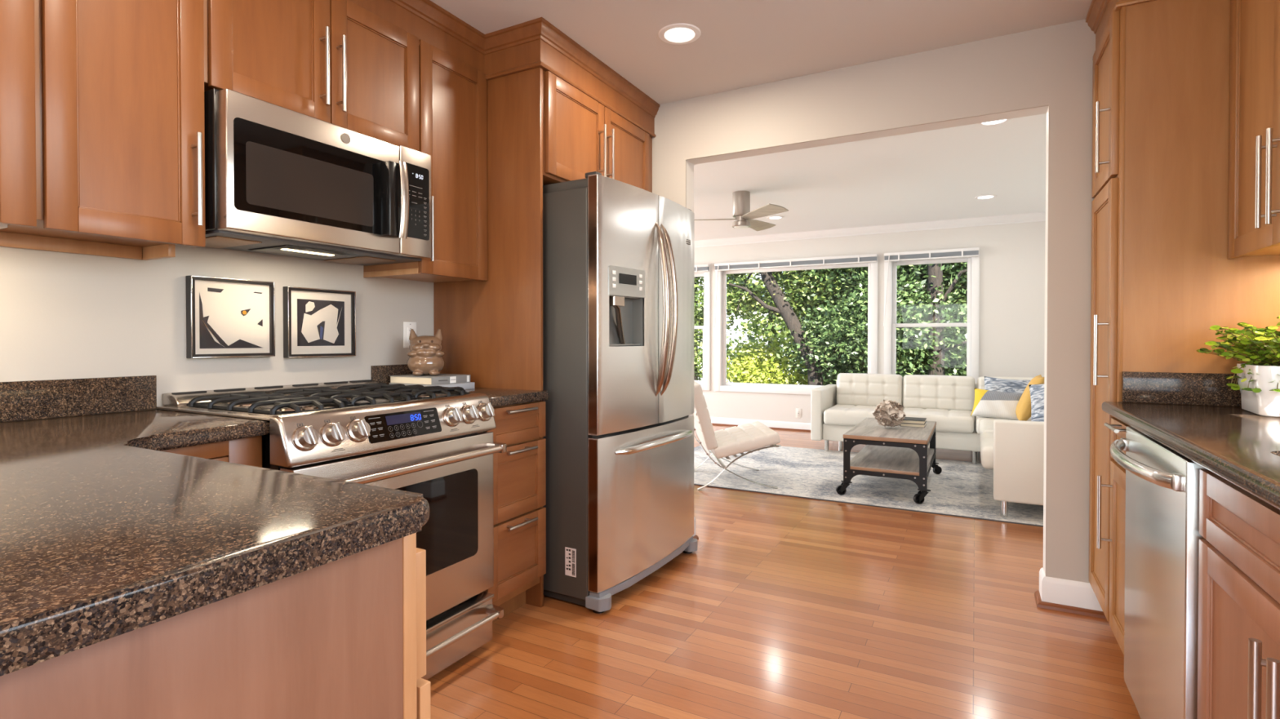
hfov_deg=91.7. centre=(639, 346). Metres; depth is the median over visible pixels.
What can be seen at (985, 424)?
seat cushion
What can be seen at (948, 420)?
seat cushion
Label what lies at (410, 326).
receptacle
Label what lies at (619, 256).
refrigerator
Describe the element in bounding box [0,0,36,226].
upper cabinet
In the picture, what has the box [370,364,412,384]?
backsplash
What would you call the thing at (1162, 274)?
pantry cabinet
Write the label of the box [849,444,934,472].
shelf
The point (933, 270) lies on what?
tree
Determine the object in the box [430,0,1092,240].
ceiling
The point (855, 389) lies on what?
cushion
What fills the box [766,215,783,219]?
recessed light
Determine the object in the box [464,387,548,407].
countertop
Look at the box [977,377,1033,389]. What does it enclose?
cushion
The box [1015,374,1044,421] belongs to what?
throw pillow
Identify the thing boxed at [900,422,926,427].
book
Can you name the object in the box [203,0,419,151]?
upper cabinet
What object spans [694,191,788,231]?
ceiling fan
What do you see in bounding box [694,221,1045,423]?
wall
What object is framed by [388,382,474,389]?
book
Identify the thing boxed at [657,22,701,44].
recessed light
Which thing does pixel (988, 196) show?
recessed light
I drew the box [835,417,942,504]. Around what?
coffee table
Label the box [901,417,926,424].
book
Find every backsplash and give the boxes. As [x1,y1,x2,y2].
[0,375,156,422]
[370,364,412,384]
[1121,371,1241,406]
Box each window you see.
[693,264,710,391]
[715,254,878,395]
[884,249,979,382]
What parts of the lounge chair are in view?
leg frame, leg frame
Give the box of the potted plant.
[1196,315,1279,417]
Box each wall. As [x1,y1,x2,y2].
[0,244,434,421]
[652,18,1095,582]
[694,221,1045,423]
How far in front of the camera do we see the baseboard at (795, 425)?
7.85 m
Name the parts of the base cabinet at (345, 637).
drawer, door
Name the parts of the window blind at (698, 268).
rail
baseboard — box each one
[692,516,695,536]
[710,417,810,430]
[1039,568,1102,611]
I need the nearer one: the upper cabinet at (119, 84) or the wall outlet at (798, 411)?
the upper cabinet at (119, 84)
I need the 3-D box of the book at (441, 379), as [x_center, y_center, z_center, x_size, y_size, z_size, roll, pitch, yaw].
[-0.896,0.140,2.655,0.251,0.032,0.218,0,1,28]
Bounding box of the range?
[155,379,506,679]
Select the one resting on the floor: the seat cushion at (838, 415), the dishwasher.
the dishwasher
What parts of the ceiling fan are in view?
fan blade, fan blade, fan blade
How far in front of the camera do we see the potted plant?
1.76 m
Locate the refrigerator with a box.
[542,171,697,613]
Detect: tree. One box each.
[693,266,866,385]
[693,273,759,380]
[726,272,804,383]
[776,262,967,385]
[896,262,967,376]
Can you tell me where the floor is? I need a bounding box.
[426,425,1140,718]
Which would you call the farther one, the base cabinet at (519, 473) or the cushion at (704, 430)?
the cushion at (704, 430)
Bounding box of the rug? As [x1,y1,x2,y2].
[693,445,1043,527]
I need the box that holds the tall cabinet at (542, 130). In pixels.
[433,66,652,607]
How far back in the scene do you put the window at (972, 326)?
6.99 m
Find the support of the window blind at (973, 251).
attached to the window at (972, 326)
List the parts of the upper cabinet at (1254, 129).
handle, handle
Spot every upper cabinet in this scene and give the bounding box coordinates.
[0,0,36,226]
[0,0,205,260]
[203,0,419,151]
[363,39,487,282]
[1227,0,1279,259]
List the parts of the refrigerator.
rail, dispenser spout, door, dispenser panel, freezer drawer, handle, handle, handle, door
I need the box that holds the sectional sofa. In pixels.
[810,373,1044,517]
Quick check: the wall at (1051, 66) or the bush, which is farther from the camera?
the bush
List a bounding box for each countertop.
[0,409,429,676]
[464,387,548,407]
[1102,401,1279,510]
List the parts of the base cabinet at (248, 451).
rail, door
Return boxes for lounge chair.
[693,381,781,489]
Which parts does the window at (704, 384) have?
sash, sash, casing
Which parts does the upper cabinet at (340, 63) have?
door, handle, handle, door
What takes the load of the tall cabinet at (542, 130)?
on the floor
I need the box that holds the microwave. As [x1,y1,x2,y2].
[204,88,431,266]
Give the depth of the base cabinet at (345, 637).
0.69 m
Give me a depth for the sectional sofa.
5.96 m
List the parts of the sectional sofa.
arm, leg, leg, frame, leg, leg, leg, arm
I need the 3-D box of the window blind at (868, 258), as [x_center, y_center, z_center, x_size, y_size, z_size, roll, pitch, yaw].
[1.859,-0.656,7.653,2.001,0.838,0.073,0,1,28]
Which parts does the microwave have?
underside plate, door glass, handle, handle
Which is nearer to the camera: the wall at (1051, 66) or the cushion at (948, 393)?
the wall at (1051, 66)
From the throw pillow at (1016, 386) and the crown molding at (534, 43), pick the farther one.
the throw pillow at (1016, 386)
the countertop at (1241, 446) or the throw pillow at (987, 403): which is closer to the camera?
the countertop at (1241, 446)
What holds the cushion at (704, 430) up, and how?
on the lounge chair
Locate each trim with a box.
[694,212,1045,247]
[1034,591,1106,619]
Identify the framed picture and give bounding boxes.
[186,275,275,358]
[283,286,355,357]
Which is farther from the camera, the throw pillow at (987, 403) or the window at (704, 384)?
the window at (704, 384)
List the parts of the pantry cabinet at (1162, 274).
handle, handle, door, door, panel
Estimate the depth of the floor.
2.35 m
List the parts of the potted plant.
pot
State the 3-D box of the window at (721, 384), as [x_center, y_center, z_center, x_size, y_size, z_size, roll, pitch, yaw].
[1.909,-0.243,7.752,2.008,1.671,0.140,0,1,28]
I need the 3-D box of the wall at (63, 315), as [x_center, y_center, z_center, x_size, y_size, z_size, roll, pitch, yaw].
[-2.061,-0.103,0.980,0.120,2.440,6.467,0,1,28]
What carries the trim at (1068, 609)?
attached to the wall at (1051, 66)
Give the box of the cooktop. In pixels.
[155,391,453,421]
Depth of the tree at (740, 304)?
11.73 m
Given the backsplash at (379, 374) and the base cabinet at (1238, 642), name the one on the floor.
the base cabinet at (1238, 642)
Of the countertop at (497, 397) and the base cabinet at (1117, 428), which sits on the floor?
the base cabinet at (1117, 428)
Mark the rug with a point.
(962, 489)
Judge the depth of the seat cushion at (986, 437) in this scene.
4.05 m
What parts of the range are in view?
burner, vent trim, burner, knob, knob, knob, control panel, oven door, display panel, handle, burner, knob, warming drawer, handle, knob, knob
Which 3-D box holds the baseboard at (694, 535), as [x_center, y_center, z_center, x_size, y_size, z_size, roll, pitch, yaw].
[0.283,1.027,3.466,0.014,0.125,0.113,0,1,28]
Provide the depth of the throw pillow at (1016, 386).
5.69 m
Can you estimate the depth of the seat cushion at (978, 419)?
5.51 m
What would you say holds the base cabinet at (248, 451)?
on the floor
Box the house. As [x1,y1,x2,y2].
[697,272,802,384]
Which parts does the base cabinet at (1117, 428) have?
handle, handle, door, drawer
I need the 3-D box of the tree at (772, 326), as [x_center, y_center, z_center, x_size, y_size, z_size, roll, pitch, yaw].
[3.553,-1.249,16.640,3.456,6.785,3.315,0,1,-11]
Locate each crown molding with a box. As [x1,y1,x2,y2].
[349,0,659,137]
[1085,0,1155,60]
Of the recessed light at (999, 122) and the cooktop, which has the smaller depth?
the cooktop
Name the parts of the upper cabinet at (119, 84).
rail, handle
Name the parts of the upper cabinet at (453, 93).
rail, handle, door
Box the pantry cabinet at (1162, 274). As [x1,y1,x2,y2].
[1088,0,1279,622]
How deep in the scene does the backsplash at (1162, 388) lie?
2.04 m
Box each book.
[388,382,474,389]
[389,373,470,385]
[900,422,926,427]
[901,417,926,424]
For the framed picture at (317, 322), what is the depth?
2.36 m
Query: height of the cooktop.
0.009 m
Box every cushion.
[693,381,717,449]
[710,421,780,458]
[823,404,876,426]
[836,373,902,406]
[902,374,975,411]
[902,408,974,433]
[975,416,1031,434]
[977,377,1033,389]
[979,418,994,439]
[980,431,993,469]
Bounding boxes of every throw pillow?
[970,388,1022,420]
[984,376,1031,393]
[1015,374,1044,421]
[1028,383,1044,422]
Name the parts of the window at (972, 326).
sash, sash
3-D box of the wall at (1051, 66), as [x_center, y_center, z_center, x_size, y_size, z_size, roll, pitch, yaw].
[-0.893,-0.137,4.088,7.540,2.440,0.113,0,1,28]
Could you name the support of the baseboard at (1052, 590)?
attached to the wall at (1051, 66)
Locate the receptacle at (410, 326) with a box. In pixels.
[407,324,413,342]
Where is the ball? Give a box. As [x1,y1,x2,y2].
[872,399,905,427]
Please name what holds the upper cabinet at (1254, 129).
attached to the wall
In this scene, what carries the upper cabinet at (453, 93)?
attached to the wall at (63, 315)
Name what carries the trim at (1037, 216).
attached to the wall at (1011, 335)
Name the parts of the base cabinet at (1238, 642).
handle, handle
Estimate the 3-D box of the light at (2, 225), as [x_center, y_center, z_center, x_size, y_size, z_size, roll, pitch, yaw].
[-1.589,-0.284,1.327,0.060,0.014,0.330,0,1,28]
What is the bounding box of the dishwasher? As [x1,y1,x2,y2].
[1110,426,1206,718]
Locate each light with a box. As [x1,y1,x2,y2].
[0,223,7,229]
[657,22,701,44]
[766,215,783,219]
[974,194,997,199]
[977,118,1011,125]
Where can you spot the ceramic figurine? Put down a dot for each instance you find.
(425, 354)
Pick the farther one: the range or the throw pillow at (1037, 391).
the throw pillow at (1037, 391)
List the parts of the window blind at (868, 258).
rail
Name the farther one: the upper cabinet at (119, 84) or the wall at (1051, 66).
the wall at (1051, 66)
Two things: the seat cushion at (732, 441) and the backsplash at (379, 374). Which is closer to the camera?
the backsplash at (379, 374)
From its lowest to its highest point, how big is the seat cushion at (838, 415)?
0.161 m
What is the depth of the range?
2.01 m
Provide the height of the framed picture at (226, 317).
0.263 m
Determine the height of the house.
6.100 m
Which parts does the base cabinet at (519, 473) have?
drawer, drawer, drawer, handle, handle, handle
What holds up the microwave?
attached to the upper cabinet at (340, 63)
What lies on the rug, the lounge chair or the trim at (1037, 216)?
the lounge chair
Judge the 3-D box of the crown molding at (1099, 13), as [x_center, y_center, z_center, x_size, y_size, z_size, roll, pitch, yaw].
[1.779,-1.246,2.075,0.365,0.178,0.867,0,1,28]
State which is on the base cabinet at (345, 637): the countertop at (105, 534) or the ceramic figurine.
the countertop at (105, 534)
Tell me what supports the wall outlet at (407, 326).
attached to the wall at (63, 315)
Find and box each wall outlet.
[403,321,416,347]
[795,408,801,417]
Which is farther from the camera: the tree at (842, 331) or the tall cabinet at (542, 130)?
the tree at (842, 331)
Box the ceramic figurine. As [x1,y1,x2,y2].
[406,328,444,376]
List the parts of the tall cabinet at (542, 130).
panel, door, handle, handle, door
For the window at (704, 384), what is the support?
in the wall at (1011, 335)
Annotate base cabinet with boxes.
[0,533,431,718]
[159,435,262,467]
[484,400,546,623]
[1097,417,1130,655]
[1197,469,1279,718]
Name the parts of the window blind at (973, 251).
rail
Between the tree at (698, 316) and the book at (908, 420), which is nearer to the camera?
the book at (908, 420)
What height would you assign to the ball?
0.218 m
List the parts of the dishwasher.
handle mount, handle, handle mount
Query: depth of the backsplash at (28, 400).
1.72 m
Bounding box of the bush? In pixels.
[726,271,836,385]
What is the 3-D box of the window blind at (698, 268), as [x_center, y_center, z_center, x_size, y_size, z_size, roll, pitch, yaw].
[0.480,-0.664,8.398,0.956,0.838,0.073,0,1,28]
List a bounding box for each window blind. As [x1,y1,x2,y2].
[694,264,709,272]
[714,253,877,328]
[883,247,979,326]

